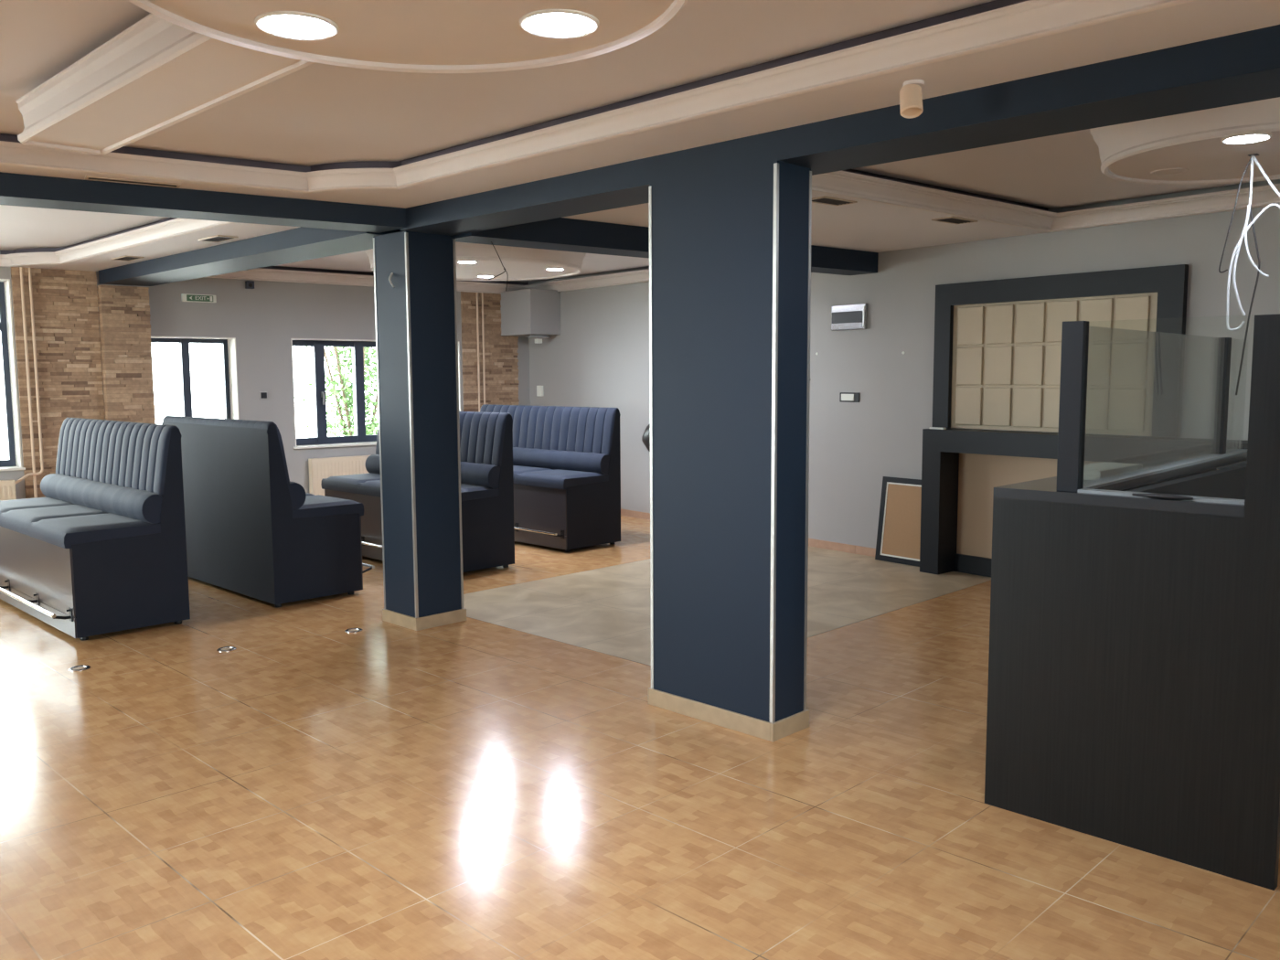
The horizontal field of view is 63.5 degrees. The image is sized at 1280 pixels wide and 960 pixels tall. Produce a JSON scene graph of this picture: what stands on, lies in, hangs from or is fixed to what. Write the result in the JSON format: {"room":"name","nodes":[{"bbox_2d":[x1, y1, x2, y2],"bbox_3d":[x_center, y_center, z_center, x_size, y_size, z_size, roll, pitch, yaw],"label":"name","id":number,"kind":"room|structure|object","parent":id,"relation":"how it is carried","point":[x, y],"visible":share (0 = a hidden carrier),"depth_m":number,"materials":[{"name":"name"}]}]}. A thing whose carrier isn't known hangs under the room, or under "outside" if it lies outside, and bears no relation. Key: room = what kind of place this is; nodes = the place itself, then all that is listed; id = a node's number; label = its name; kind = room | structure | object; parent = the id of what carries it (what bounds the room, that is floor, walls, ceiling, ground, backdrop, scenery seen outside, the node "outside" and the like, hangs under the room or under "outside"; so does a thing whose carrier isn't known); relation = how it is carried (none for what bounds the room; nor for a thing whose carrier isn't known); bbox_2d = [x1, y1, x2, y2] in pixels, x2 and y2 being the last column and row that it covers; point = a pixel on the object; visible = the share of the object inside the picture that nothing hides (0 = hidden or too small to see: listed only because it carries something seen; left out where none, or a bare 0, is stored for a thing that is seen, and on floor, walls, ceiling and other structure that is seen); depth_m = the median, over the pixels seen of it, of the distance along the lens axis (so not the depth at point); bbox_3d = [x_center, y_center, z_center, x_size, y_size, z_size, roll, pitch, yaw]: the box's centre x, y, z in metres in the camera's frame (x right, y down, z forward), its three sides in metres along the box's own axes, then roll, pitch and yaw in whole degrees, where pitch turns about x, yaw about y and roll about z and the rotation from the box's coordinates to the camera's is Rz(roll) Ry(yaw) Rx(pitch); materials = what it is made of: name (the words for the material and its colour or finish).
{"room":"restaurant","nodes":[
{"label":"restaurant","id":0,"kind":"room"},
{"bbox_2d":[10,266,105,498],"bbox_3d":[-5.250,-0.638,9.413,0.680,2.530,0.038,-5,8,-41],"label":"stone wall","id":1,"kind":"structure","parent":0,"point":[66,314],"depth_m":9.34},
{"bbox_2d":[19,266,37,497],"bbox_3d":[-5.427,-0.623,9.205,0.024,2.503,0.023,5,8,44],"label":"pipe","id":2,"kind":"object","parent":1,"relation":"attached to","point":[20,268],"visible":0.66,"depth_m":9.17,"materials":[{"name":"metal"}]},
{"bbox_2d":[15,267,43,484],"bbox_3d":[-5.452,-0.917,9.134,0.043,1.903,0.244,5,8,44],"label":"pipe","id":3,"kind":"object","parent":1,"relation":"attached to","point":[29,269],"visible":1,"depth_m":9.20,"materials":[{"name":"beige paint"}]},
{"bbox_2d":[96,284,156,424],"bbox_3d":[-4.804,-0.609,9.749,0.414,2.400,0.126,-5,8,-41],"label":"stone wall","id":4,"kind":"structure","parent":0,"point":[124,314],"depth_m":9.64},
{"bbox_2d":[14,222,300,271],"bbox_3d":[-5.872,-1.522,5.626,5.286,0.012,6.770,5,8,44],"label":"ledge","id":5,"kind":"object","parent":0,"point":[186,242],"visible":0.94,"depth_m":7.71,"materials":[{"name":"paint"}]},
{"bbox_2d":[0,217,177,254],"bbox_3d":[-6.011,-1.629,5.667,5.048,0.158,6.134,5,8,44],"label":"board","id":6,"kind":"object","parent":5,"relation":"attached to","point":[36,250],"visible":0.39,"depth_m":8.77,"materials":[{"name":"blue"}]},
{"bbox_2d":[110,256,144,261],"bbox_3d":[-4.176,-1.806,8.426,0.324,0.008,0.144,5,8,44],"label":"ceiling vent","id":7,"kind":"object","parent":5,"relation":"attached to","point":[122,258],"visible":1,"depth_m":8.40,"materials":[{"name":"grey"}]},
{"bbox_2d":[198,234,238,242],"bbox_3d":[-2.965,-1.695,7.267,0.324,0.008,0.144,5,8,44],"label":"ceiling vent","id":8,"kind":"object","parent":5,"relation":"attached to","point":[218,238],"visible":1,"depth_m":7.26,"materials":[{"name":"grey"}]},
{"bbox_2d":[0,253,530,499],"bbox_3d":[-5.701,-0.804,9.240,12.034,2.900,0.320,-5,8,-41],"label":"wall","id":9,"kind":"structure","parent":0,"point":[263,319],"depth_m":10.66,"materials":[{"name":"grey paint"}]},
{"bbox_2d":[0,479,16,500],"bbox_3d":[-6.192,0.327,8.624,1.717,0.540,0.119,-5,8,-41],"label":"radiator","id":10,"kind":"object","parent":9,"relation":"attached to","point":[7,487],"visible":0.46,"depth_m":9.09,"materials":[{"name":"beige metal"}]},
{"bbox_2d":[0,479,14,482],"bbox_3d":[-6.185,0.065,8.588,1.705,0.012,0.091,-5,8,-41],"label":"grille","id":11,"kind":"object","parent":10,"relation":"attached to","point":[1,481],"depth_m":9.09,"materials":[{"name":"beige metal"}]},
{"bbox_2d":[0,278,25,471],"bbox_3d":[-6.528,-0.850,8.455,2.487,1.682,0.300,-5,8,-41],"label":"window","id":12,"kind":"structure","parent":9,"relation":"in","point":[14,463],"depth_m":9.26,"materials":[{"name":"blue"}]},
{"bbox_2d":[0,217,234,266],"bbox_3d":[-6.013,-1.568,5.676,4.960,0.098,6.058,5,8,44],"label":"trim","id":13,"kind":"structure","parent":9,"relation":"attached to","point":[176,227],"depth_m":7.89,"materials":[{"name":"paint"}]},
{"bbox_2d":[150,335,239,419],"bbox_3d":[-4.531,-0.843,10.211,1.073,1.132,0.300,-5,8,-41],"label":"window","id":14,"kind":"structure","parent":9,"relation":"in","point":[229,352],"depth_m":10.42,"materials":[{"name":"blue"}]},
{"bbox_2d":[181,293,216,302],"bbox_3d":[-4.312,-1.778,10.117,0.318,0.075,0.053,-5,8,-41],"label":"exit sign","id":15,"kind":"object","parent":9,"relation":"attached to","point":[186,297],"visible":1,"depth_m":10.09,"materials":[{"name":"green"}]},
{"bbox_2d":[245,280,254,288],"bbox_3d":[-3.934,-1.967,10.428,0.078,0.075,0.058,-5,8,-41],"label":"sensor","id":16,"kind":"object","parent":9,"relation":"attached to","point":[249,284],"visible":1,"depth_m":10.41,"materials":[{"name":"blue"}]},
{"bbox_2d":[259,391,267,399],"bbox_3d":[-3.865,-0.869,10.622,0.080,0.080,0.017,-5,8,-41],"label":"thermostat","id":17,"kind":"object","parent":9,"relation":"attached to","point":[263,395],"visible":1,"depth_m":10.62,"materials":[{"name":"plastic"}]},
{"bbox_2d":[308,455,369,495],"bbox_3d":[-2.898,0.003,11.488,1.586,0.570,0.119,-5,8,-41],"label":"radiator","id":18,"kind":"object","parent":9,"relation":"attached to","point":[319,468],"visible":0.26,"depth_m":11.05,"materials":[{"name":"beige metal"}]},
{"bbox_2d":[309,455,369,459],"bbox_3d":[-2.891,-0.274,11.450,1.574,0.012,0.091,-5,8,-41],"label":"grille","id":19,"kind":"object","parent":18,"relation":"attached to","point":[357,457],"depth_m":11.16,"materials":[{"name":"beige metal"}]},
{"bbox_2d":[290,338,460,448],"bbox_3d":[-2.950,-0.983,11.587,2.066,1.157,0.300,-5,8,-41],"label":"window","id":20,"kind":"structure","parent":9,"relation":"in","point":[320,440],"depth_m":11.28,"materials":[{"name":"blue"}]},
{"bbox_2d":[261,266,528,285],"bbox_3d":[-1.225,-2.073,9.687,5.066,0.165,4.112,5,8,44],"label":"board","id":21,"kind":"object","parent":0,"point":[269,267],"depth_m":11.08,"materials":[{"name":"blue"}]},
{"bbox_2d":[460,291,519,411],"bbox_3d":[-1.782,-0.963,12.430,0.770,2.530,0.038,-5,8,-41],"label":"stone wall","id":22,"kind":"structure","parent":0,"point":[501,354],"depth_m":12.33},
{"bbox_2d":[476,292,479,411],"bbox_3d":[-1.909,-0.955,12.278,0.024,2.505,0.023,5,8,44],"label":"pipe","id":23,"kind":"object","parent":22,"relation":"attached to","point":[477,325],"visible":0.66,"depth_m":12.21,"materials":[{"name":"beige paint"}]},
{"bbox_2d":[481,292,485,404],"bbox_3d":[-1.852,-0.960,12.327,0.024,2.505,0.023,5,8,44],"label":"pipe","id":24,"kind":"object","parent":22,"relation":"attached to","point":[483,327],"visible":0.66,"depth_m":12.26,"materials":[{"name":"beige paint"}]},
{"bbox_2d":[0,515,1279,959],"bbox_3d":[-1.044,1.156,4.523,14.250,0.100,12.173,5,8,44],"label":"floor","id":25,"kind":"structure","parent":0,"point":[311,788],"depth_m":3.67,"materials":[{"name":"tile"}]},
{"bbox_2d":[68,664,90,671],"bbox_3d":[-3.006,1.009,5.547,0.104,0.007,0.104,5,8,44],"label":"socket","id":26,"kind":"object","parent":25,"relation":"on","point":[82,667],"visible":1,"depth_m":5.54,"materials":[{"name":"silver metal"}]},
{"bbox_2d":[0,417,190,640],"bbox_3d":[-3.841,0.246,6.916,2.020,1.258,0.783,5,8,44],"label":"bench","id":27,"kind":"object","parent":25,"relation":"on","point":[104,551],"visible":1,"depth_m":6.43,"materials":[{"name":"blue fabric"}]},
{"bbox_2d":[216,646,236,651],"bbox_3d":[-2.366,0.968,5.921,0.104,0.007,0.104,5,8,44],"label":"socket","id":28,"kind":"object","parent":25,"relation":"on","point":[225,648],"visible":1,"depth_m":5.91,"materials":[{"name":"silver metal"}]},
{"bbox_2d":[161,415,374,607],"bbox_3d":[-2.819,0.153,7.779,1.780,1.258,0.783,5,8,44],"label":"bench","id":29,"kind":"object","parent":25,"relation":"on","point":[253,531],"visible":0.96,"depth_m":7.21,"materials":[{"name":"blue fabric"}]},
{"bbox_2d":[344,628,362,632],"bbox_3d":[-1.755,0.922,6.341,0.104,0.007,0.104,5,8,44],"label":"socket","id":30,"kind":"object","parent":25,"relation":"on","point":[350,630],"visible":1,"depth_m":6.34,"materials":[{"name":"silver metal"}]},
{"bbox_2d":[320,411,514,572],"bbox_3d":[-1.947,0.053,8.724,1.840,1.258,0.783,5,8,44],"label":"bench","id":31,"kind":"object","parent":25,"relation":"on","point":[485,438],"visible":0.37,"depth_m":8.32,"materials":[{"name":"blue fabric"}]},
{"bbox_2d":[373,230,466,630],"bbox_3d":[-1.382,-0.300,6.474,0.388,2.407,0.375,5,8,44],"label":"pillar","id":32,"kind":"structure","parent":25,"relation":"on","point":[416,318],"depth_m":6.35,"materials":[{"name":"blue paint"}]},
{"bbox_2d":[480,404,620,552],"bbox_3d":[-1.161,-0.070,9.894,2.000,1.258,0.783,5,8,44],"label":"bench","id":33,"kind":"object","parent":25,"relation":"on","point":[567,460],"visible":0.62,"depth_m":9.41,"materials":[{"name":"blue fabric"}]},
{"bbox_2d":[647,160,811,741],"bbox_3d":[0.386,-0.120,4.612,0.739,2.405,0.265,5,8,44],"label":"pillar","id":34,"kind":"structure","parent":25,"relation":"on","point":[730,250],"depth_m":4.46,"materials":[{"name":"blue paint"}]},
{"bbox_2d":[919,427,1247,577],"bbox_3d":[3.104,0.250,7.173,0.275,1.122,2.550,-5,7,-39],"label":"fireplace","id":35,"kind":"object","parent":25,"relation":"on","point":[962,468],"visible":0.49,"depth_m":7.96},
{"bbox_2d":[922,427,1247,469],"bbox_3d":[3.101,-0.225,7.125,0.275,0.167,2.550,-5,7,-39],"label":"shelf","id":36,"kind":"object","parent":35,"relation":"attached to","point":[1041,445],"depth_m":7.57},
{"bbox_2d":[984,314,1279,890],"bbox_3d":[2.429,0.256,4.208,0.927,1.715,2.450,5,8,44],"label":"counter","id":37,"kind":"object","parent":25,"relation":"on","point":[1134,685],"depth_m":3.32,"materials":[{"name":"laminate"}]},
{"bbox_2d":[992,451,1247,517],"bbox_3d":[2.380,-0.025,4.226,0.785,0.034,2.450,5,8,44],"label":"countertop","id":38,"kind":"structure","parent":37,"relation":"on","point":[1044,489],"depth_m":3.49,"materials":[{"name":"wood"}]},
{"bbox_2d":[1056,314,1255,504],"bbox_3d":[2.418,-0.319,4.143,0.577,0.568,2.390,5,8,42],"label":"screen","id":39,"kind":"object","parent":37,"relation":"on","point":[1134,404],"visible":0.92,"depth_m":3.98,"materials":[{"name":"clear glass"}]},
{"bbox_2d":[1131,492,1193,500],"bbox_3d":[1.645,0.052,3.257,0.175,0.018,0.018,5,8,40],"label":"marker pen","id":40,"kind":"object","parent":37,"relation":"on","point":[1169,496],"visible":1,"depth_m":3.25,"materials":[{"name":"black plastic"}]},
{"bbox_2d":[1126,463,1246,499],"bbox_3d":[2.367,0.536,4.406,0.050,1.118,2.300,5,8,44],"label":"shelf","id":41,"kind":"object","parent":37,"relation":"attached to","point":[1230,482],"depth_m":4.31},
{"bbox_2d":[0,0,1279,208],"bbox_3d":[-1.232,-1.093,1.130,9.880,0.012,6.840,5,8,44],"label":"ledge","id":42,"kind":"object","parent":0,"point":[1200,20],"visible":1,"depth_m":3.68,"materials":[{"name":"paint"}]},
{"bbox_2d":[84,175,181,188],"bbox_3d":[-2.516,-1.482,5.139,0.424,0.008,0.084,-4,7,-34],"label":"ceiling vent","id":43,"kind":"object","parent":42,"relation":"attached to","point":[87,177],"visible":1,"depth_m":5.13,"materials":[{"name":"brown"}]},
{"bbox_2d":[0,0,1028,172],"bbox_3d":[-1.268,-1.192,1.093,9.378,0.158,6.235,5,8,44],"label":"board","id":44,"kind":"object","parent":42,"relation":"attached to","point":[997,4],"visible":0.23,"depth_m":4.33,"materials":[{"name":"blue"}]},
{"bbox_2d":[0,0,1197,192],"bbox_3d":[-1.265,-1.130,1.097,9.293,0.098,6.159,5,8,44],"label":"trim","id":45,"kind":"structure","parent":42,"relation":"attached to","point":[1030,19],"depth_m":3.98,"materials":[{"name":"paint"}]},
{"bbox_2d":[899,79,924,118],"bbox_3d":[0.913,-1.277,3.470,0.080,0.116,0.094,0,6,8],"label":"spotlight","id":46,"kind":"object","parent":42,"relation":"attached to","point":[911,97],"visible":1,"depth_m":3.45,"materials":[{"name":"paint"}]},
{"bbox_2d":[463,545,991,665],"bbox_3d":[0.697,0.793,7.605,2.520,0.021,3.858,5,8,44],"label":"floor grey tiles","id":47,"kind":"structure","parent":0,"point":[607,610],"depth_m":7.17,"materials":[{"name":"tile"}]},
{"bbox_2d":[874,476,921,566],"bbox_3d":[2.166,0.336,8.470,0.109,0.698,0.500,-5,7,-39],"label":"framed board","id":48,"kind":"object","parent":47,"relation":"on","point":[899,528],"visible":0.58,"depth_m":8.50,"materials":[{"name":"brown"}]},
{"bbox_2d":[528,179,1279,548],"bbox_3d":[2.907,-0.705,7.791,0.320,2.900,13.350,-5,7,-39],"label":"wall","id":49,"kind":"structure","parent":0,"point":[599,357],"depth_m":8.62,"materials":[{"name":"grey paint"}]},
{"bbox_2d":[207,267,649,293],"bbox_3d":[-1.227,-2.012,9.692,4.983,0.107,4.031,5,8,44],"label":"trim","id":50,"kind":"structure","parent":49,"relation":"attached to","point":[259,274],"depth_m":11.09,"materials":[{"name":"paint"}]},
{"bbox_2d":[500,288,560,343],"bbox_3d":[-1.306,-1.931,12.306,0.420,0.615,0.660,-5,7,-39],"label":"box","id":51,"kind":"object","parent":49,"relation":"attached to","point":[535,314],"visible":1,"depth_m":12.09,"materials":[{"name":"grey"}]},
{"bbox_2d":[534,338,542,343],"bbox_3d":[-1.200,-1.648,12.213,0.070,0.070,0.060,-5,7,-39],"label":"light bulb","id":52,"kind":"object","parent":51,"relation":"attached to","point":[537,340],"depth_m":12.19,"materials":[{"name":"white"}]},
{"bbox_2d":[528,334,549,339],"bbox_3d":[-1.195,-1.690,12.226,0.260,0.050,0.260,-5,7,-39],"label":"light fixture","id":53,"kind":"object","parent":51,"relation":"attached to","point":[535,336],"depth_m":12.14,"materials":[{"name":"grey"}]},
{"bbox_2d":[536,385,543,396],"bbox_3d":[-1.218,-1.083,12.593,0.040,0.130,0.100,-5,7,-39],"label":"light switch","id":54,"kind":"object","parent":49,"relation":"attached to","point":[539,389],"visible":1,"depth_m":12.56,"materials":[{"name":"white"}]},
{"bbox_2d":[641,424,650,451],"bbox_3d":[0.142,-0.441,10.876,0.146,0.323,0.334,-5,7,-39],"label":"bag","id":55,"kind":"object","parent":49,"relation":"attached to","point":[645,438],"visible":0.35,"depth_m":10.87,"materials":[{"name":"black plastic"}]},
{"bbox_2d":[620,508,875,556],"bbox_3d":[2.136,0.635,8.629,0.012,0.072,10.988,-5,7,-39],"label":"baseboard","id":56,"kind":"structure","parent":49,"relation":"attached to","point":[812,542],"depth_m":9.17,"materials":[{"name":"tile"}]},
{"bbox_2d":[831,303,867,330],"bbox_3d":[1.782,-1.390,8.828,0.040,0.215,0.375,-5,7,-39],"label":"box","id":57,"kind":"object","parent":49,"relation":"attached to","point":[844,316],"visible":1,"depth_m":8.81,"materials":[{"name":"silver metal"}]},
{"bbox_2d":[839,392,859,402],"bbox_3d":[1.805,-0.711,8.892,0.016,0.081,0.211,-5,7,-39],"label":"socket plate","id":58,"kind":"object","parent":49,"relation":"attached to","point":[844,397],"visible":1,"depth_m":8.89,"materials":[{"name":"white plastic"}]},
{"bbox_2d":[811,170,1279,232],"bbox_3d":[3.787,-1.497,4.133,6.379,0.107,3.405,5,8,44],"label":"trim","id":59,"kind":"structure","parent":49,"relation":"attached to","point":[844,184],"depth_m":6.50,"materials":[{"name":"paint"}]},
{"bbox_2d":[932,264,1188,432],"bbox_3d":[2.930,-0.904,7.441,0.055,1.115,1.885,-5,7,-39],"label":"wall frame","id":60,"kind":"object","parent":49,"relation":"attached to","point":[997,348],"visible":0.74,"depth_m":7.58,"materials":[{"name":"wood"}]},
{"bbox_2d":[563,192,1261,252],"bbox_3d":[3.295,-1.497,4.608,8.336,0.012,3.801,5,8,44],"label":"ceiling","id":61,"kind":"structure","parent":0,"point":[867,226],"depth_m":7.07,"materials":[{"name":"paint"}]},
{"bbox_2d":[811,195,857,205],"bbox_3d":[1.104,-1.614,5.986,0.294,0.008,0.154,-5,8,-40],"label":"ceiling vent","id":62,"kind":"object","parent":61,"relation":"attached to","point":[826,200],"visible":0.88,"depth_m":5.98,"materials":[{"name":"brown"}]},
{"bbox_2d":[814,198,849,204],"bbox_3d":[1.104,-1.616,5.986,0.270,0.004,0.130,-5,8,-40],"label":"grille","id":63,"kind":"object","parent":62,"relation":"attached to","point":[826,201],"depth_m":5.99,"materials":[{"name":"brown"}]},
{"bbox_2d":[931,216,977,223],"bbox_3d":[2.060,-1.698,6.768,0.294,0.008,0.154,-5,8,-40],"label":"ceiling vent","id":64,"kind":"object","parent":61,"relation":"attached to","point":[948,219],"visible":1,"depth_m":6.76,"materials":[{"name":"brown"}]},
{"bbox_2d":[938,218,970,223],"bbox_3d":[2.060,-1.700,6.767,0.270,0.004,0.130,-5,8,-40],"label":"grille","id":65,"kind":"object","parent":64,"relation":"attached to","point":[947,220],"depth_m":6.77,"materials":[{"name":"brown"}]},
{"bbox_2d":[841,169,1048,211],"bbox_3d":[3.787,-1.558,4.129,6.458,0.165,3.486,5,8,44],"label":"board","id":66,"kind":"object","parent":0,"point":[847,170],"depth_m":6.53,"materials":[{"name":"grey"}]},
{"bbox_3d":[-0.965,-1.813,4.499,14.700,0.090,12.700,5,8,44],"label":"ceiling","id":67,"kind":"structure","parent":0,"visible":0},
{"bbox_2d":[0,171,405,233],"bbox_3d":[-4.362,-1.491,4.178,7.030,0.447,0.294,-4,7,-34],"label":"ceiling beam","id":68,"kind":"structure","parent":67,"relation":"attached to","point":[16,189],"depth_m":5.42,"materials":[{"name":"blue paint"}]},
{"bbox_2d":[98,226,404,286],"bbox_3d":[-3.130,-1.877,7.947,4.610,0.453,0.440,5,8,44],"label":"ceiling beam","id":69,"kind":"structure","parent":67,"relation":"attached to","point":[298,244],"depth_m":7.59,"materials":[{"name":"blue paint"}]},
{"bbox_2d":[450,217,878,275],"bbox_3d":[0.376,-1.837,7.465,3.867,0.475,0.298,-5,7,-39],"label":"ceiling beam","id":70,"kind":"structure","parent":67,"relation":"attached to","point":[563,234],"depth_m":6.80,"materials":[{"name":"blue paint"}]},
{"bbox_2d":[488,241,505,279],"bbox_3d":[-0.894,-1.371,6.464,0.109,0.238,0.019,-1,6,-9],"label":"hanging wire","id":71,"kind":"object","parent":70,"relation":"hanging from","point":[491,241],"visible":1,"depth_m":6.47,"materials":[{"name":"black"}]},
{"bbox_2d":[400,24,1279,235],"bbox_3d":[1.761,-1.422,3.198,8.545,0.455,0.360,5,8,44],"label":"ceiling beam","id":72,"kind":"structure","parent":67,"relation":"attached to","point":[1243,67],"depth_m":3.72,"materials":[{"name":"blue paint"}]},
{"label":"outside","id":73,"kind":"structure","parent":0,"visible":0},
{"bbox_2d":[0,421,378,459],"bbox_3d":[-3.611,0.918,10.725,60.000,0.150,70.000,5,8,44],"label":"ground","id":74,"kind":"structure","parent":73,"point":[300,428],"depth_m":34.70,"materials":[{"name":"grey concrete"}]},
{"bbox_2d":[294,346,378,437],"bbox_3d":[-3.492,-1.357,14.398,2.216,3.644,2.319,5,8,44],"label":"tree","id":75,"kind":"object","parent":74,"relation":"on","point":[346,390],"visible":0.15,"depth_m":13.86,"materials":[{"name":"green plant"}]},
{"bbox_3d":[-1.268,-1.258,1.086,9.351,0.010,6.211,5,8,44],"label":"ceiling","id":76,"kind":"structure","parent":0,"visible":0},
{"bbox_2d":[0,0,994,166],"bbox_3d":[-1.265,-1.236,1.086,9.290,0.030,6.156,5,8,44],"label":"ceiling panel","id":77,"kind":"object","parent":76,"relation":"attached to","point":[315,113],"visible":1,"depth_m":3.90,"materials":[{"name":"paint"}]},
{"bbox_2d":[15,0,687,155],"bbox_3d":[-1.170,-1.312,3.011,3.186,0.213,1.474,5,8,44],"label":"ceiling disc","id":78,"kind":"object","parent":77,"relation":"attached to","point":[184,59],"visible":0.93,"depth_m":2.97,"materials":[{"name":"paint"}]},
{"bbox_2d":[254,10,338,40],"bbox_3d":[-0.900,-1.191,2.714,0.210,0.008,0.210,5,8,44],"label":"recessed light","id":79,"kind":"object","parent":78,"relation":"attached to","point":[293,25],"visible":1,"depth_m":2.70,"materials":[{"name":"white paint"}]},
{"bbox_2d":[260,15,332,38],"bbox_3d":[-0.900,-1.191,2.714,0.179,0.004,0.179,5,8,40],"label":"diffuser","id":80,"kind":"object","parent":79,"relation":"attached to","point":[287,26],"depth_m":2.71,"materials":[{"name":"white"}]},
{"bbox_2d":[519,9,599,38],"bbox_3d":[-0.211,-1.194,2.711,0.210,0.008,0.210,5,8,44],"label":"recessed light","id":81,"kind":"object","parent":78,"relation":"attached to","point":[546,23],"visible":1,"depth_m":2.70,"materials":[{"name":"white paint"}]},
{"bbox_2d":[524,13,593,36],"bbox_3d":[-0.211,-1.194,2.711,0.179,0.004,0.179,5,8,40],"label":"diffuser","id":82,"kind":"object","parent":81,"relation":"attached to","point":[541,25],"depth_m":2.71,"materials":[{"name":"white"}]},
{"bbox_3d":[-6.012,-1.695,5.661,5.020,0.010,6.110,5,8,44],"label":"ceiling","id":83,"kind":"structure","parent":0,"visible":0},
{"bbox_2d":[0,204,168,250],"bbox_3d":[-6.013,-1.673,5.665,4.956,0.030,6.055,5,8,44],"label":"ceiling panel","id":84,"kind":"object","parent":83,"relation":"attached to","point":[20,227],"visible":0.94,"depth_m":7.56,"materials":[{"name":"paint"}]},
{"bbox_3d":[-1.226,-2.142,9.679,5.040,0.010,4.086,5,8,44],"label":"ceiling","id":85,"kind":"structure","parent":0,"visible":0},
{"bbox_2d":[274,250,649,282],"bbox_3d":[-1.231,-2.120,9.679,4.826,0.030,3.880,5,8,44],"label":"ceiling panel","id":86,"kind":"object","parent":85,"relation":"attached to","point":[357,261],"visible":0.21,"depth_m":10.39,"materials":[{"name":"paint"}]},
{"bbox_2d":[364,241,586,280],"bbox_3d":[-1.411,-1.921,8.967,1.900,0.226,1.900,5,8,44],"label":"ceiling disc","id":87,"kind":"object","parent":86,"relation":"attached to","point":[520,263],"visible":0.53,"depth_m":8.58,"materials":[{"name":"paint"}]},
{"bbox_2d":[457,260,477,263],"bbox_3d":[-1.394,-1.758,8.339,0.158,0.008,0.158,5,8,44],"label":"recessed light","id":88,"kind":"object","parent":87,"relation":"attached to","point":[459,261],"visible":0.96,"depth_m":8.32,"materials":[{"name":"white paint"}]},
{"bbox_2d":[477,275,494,277],"bbox_3d":[-1.428,-1.882,9.563,0.158,0.008,0.158,5,8,44],"label":"recessed light","id":89,"kind":"object","parent":87,"relation":"attached to","point":[481,276],"visible":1,"depth_m":9.55,"materials":[{"name":"white paint"}]},
{"bbox_2d":[545,267,564,270],"bbox_3d":[-0.735,-1.824,8.950,0.158,0.008,0.158,5,8,44],"label":"recessed light","id":90,"kind":"object","parent":87,"relation":"attached to","point":[548,269],"visible":1,"depth_m":8.93,"materials":[{"name":"white paint"}]},
{"bbox_3d":[3.787,-1.627,4.121,6.433,0.010,3.460,5,8,44],"label":"ceiling","id":91,"kind":"structure","parent":0,"visible":0},
{"bbox_2d":[852,128,1249,209],"bbox_3d":[3.786,-1.605,4.117,6.254,0.030,3.279,5,8,44],"label":"ceiling panel","id":92,"kind":"object","parent":91,"relation":"attached to","point":[1061,170],"visible":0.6,"depth_m":5.95,"materials":[{"name":"paint"}]},
{"bbox_2d":[1090,96,1279,185],"bbox_3d":[2.630,-1.493,4.419,1.300,0.246,1.300,5,8,44],"label":"ceiling disc","id":93,"kind":"object","parent":92,"relation":"attached to","point":[1128,152],"visible":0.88,"depth_m":4.33,"materials":[{"name":"paint"}]},
{"bbox_2d":[1150,168,1189,175],"bbox_3d":[2.437,-1.418,4.759,0.160,0.005,0.160,5,8,44],"label":"light","id":94,"kind":"object","parent":93,"relation":"attached to","point":[1185,169],"visible":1,"depth_m":4.74,"materials":[{"name":"paint"}]},
{"bbox_2d":[1221,132,1271,144],"bbox_3d":[2.395,-1.348,4.085,0.172,0.008,0.172,5,8,44],"label":"recessed light","id":95,"kind":"object","parent":93,"relation":"attached to","point":[1248,138],"visible":0.99,"depth_m":4.08,"materials":[{"name":"white paint"}]},
{"bbox_2d":[1225,135,1268,143],"bbox_3d":[2.395,-1.348,4.085,0.147,0.004,0.147,-4,7,-32],"label":"diffuser","id":96,"kind":"object","parent":95,"relation":"attached to","point":[1233,139],"depth_m":4.09,"materials":[{"name":"white"}]},
{"bbox_3d":[2.579,-1.366,4.346,0.035,0.002,0.035,5,8,44],"label":"hook","id":97,"kind":"object","parent":93,"relation":"attached to","visible":0},
{"bbox_2d":[1218,156,1251,273],"bbox_3d":[2.532,-1.127,4.395,0.106,0.483,0.006,3,7,29],"label":"loose cable","id":98,"kind":"object","parent":97,"relation":"hanging from","point":[1251,156],"visible":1,"depth_m":4.40,"materials":[{"name":"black plastic"}]},
{"bbox_2d":[1232,155,1253,315],"bbox_3d":[2.557,-1.034,4.391,0.056,0.667,0.010,3,7,29],"label":"loose cable","id":99,"kind":"object","parent":97,"relation":"hanging from","point":[1252,160],"visible":1,"depth_m":4.39,"materials":[{"name":"grey plastic"}]},
{"bbox_2d":[1244,204,1269,277],"bbox_3d":[2.606,-1.008,4.366,0.098,0.304,0.010,3,7,29],"label":"loose cable","id":100,"kind":"object","parent":99,"relation":"hanging from","point":[1245,235],"visible":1,"depth_m":4.38,"materials":[{"name":"grey plastic"}]},
{"bbox_2d":[1235,171,1260,394],"bbox_3d":[2.591,-0.864,4.389,0.068,1.006,0.008,3,7,29],"label":"loose cable","id":101,"kind":"object","parent":97,"relation":"hanging from","point":[1251,212],"visible":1,"depth_m":4.39,"materials":[{"name":"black plastic"}]},
{"bbox_2d":[1226,155,1279,330],"bbox_3d":[2.649,-0.998,4.342,0.304,0.734,0.010,3,7,29],"label":"loose cable","id":102,"kind":"object","parent":97,"relation":"hanging from","point":[1275,190],"visible":1,"depth_m":4.40,"materials":[{"name":"grey plastic"}]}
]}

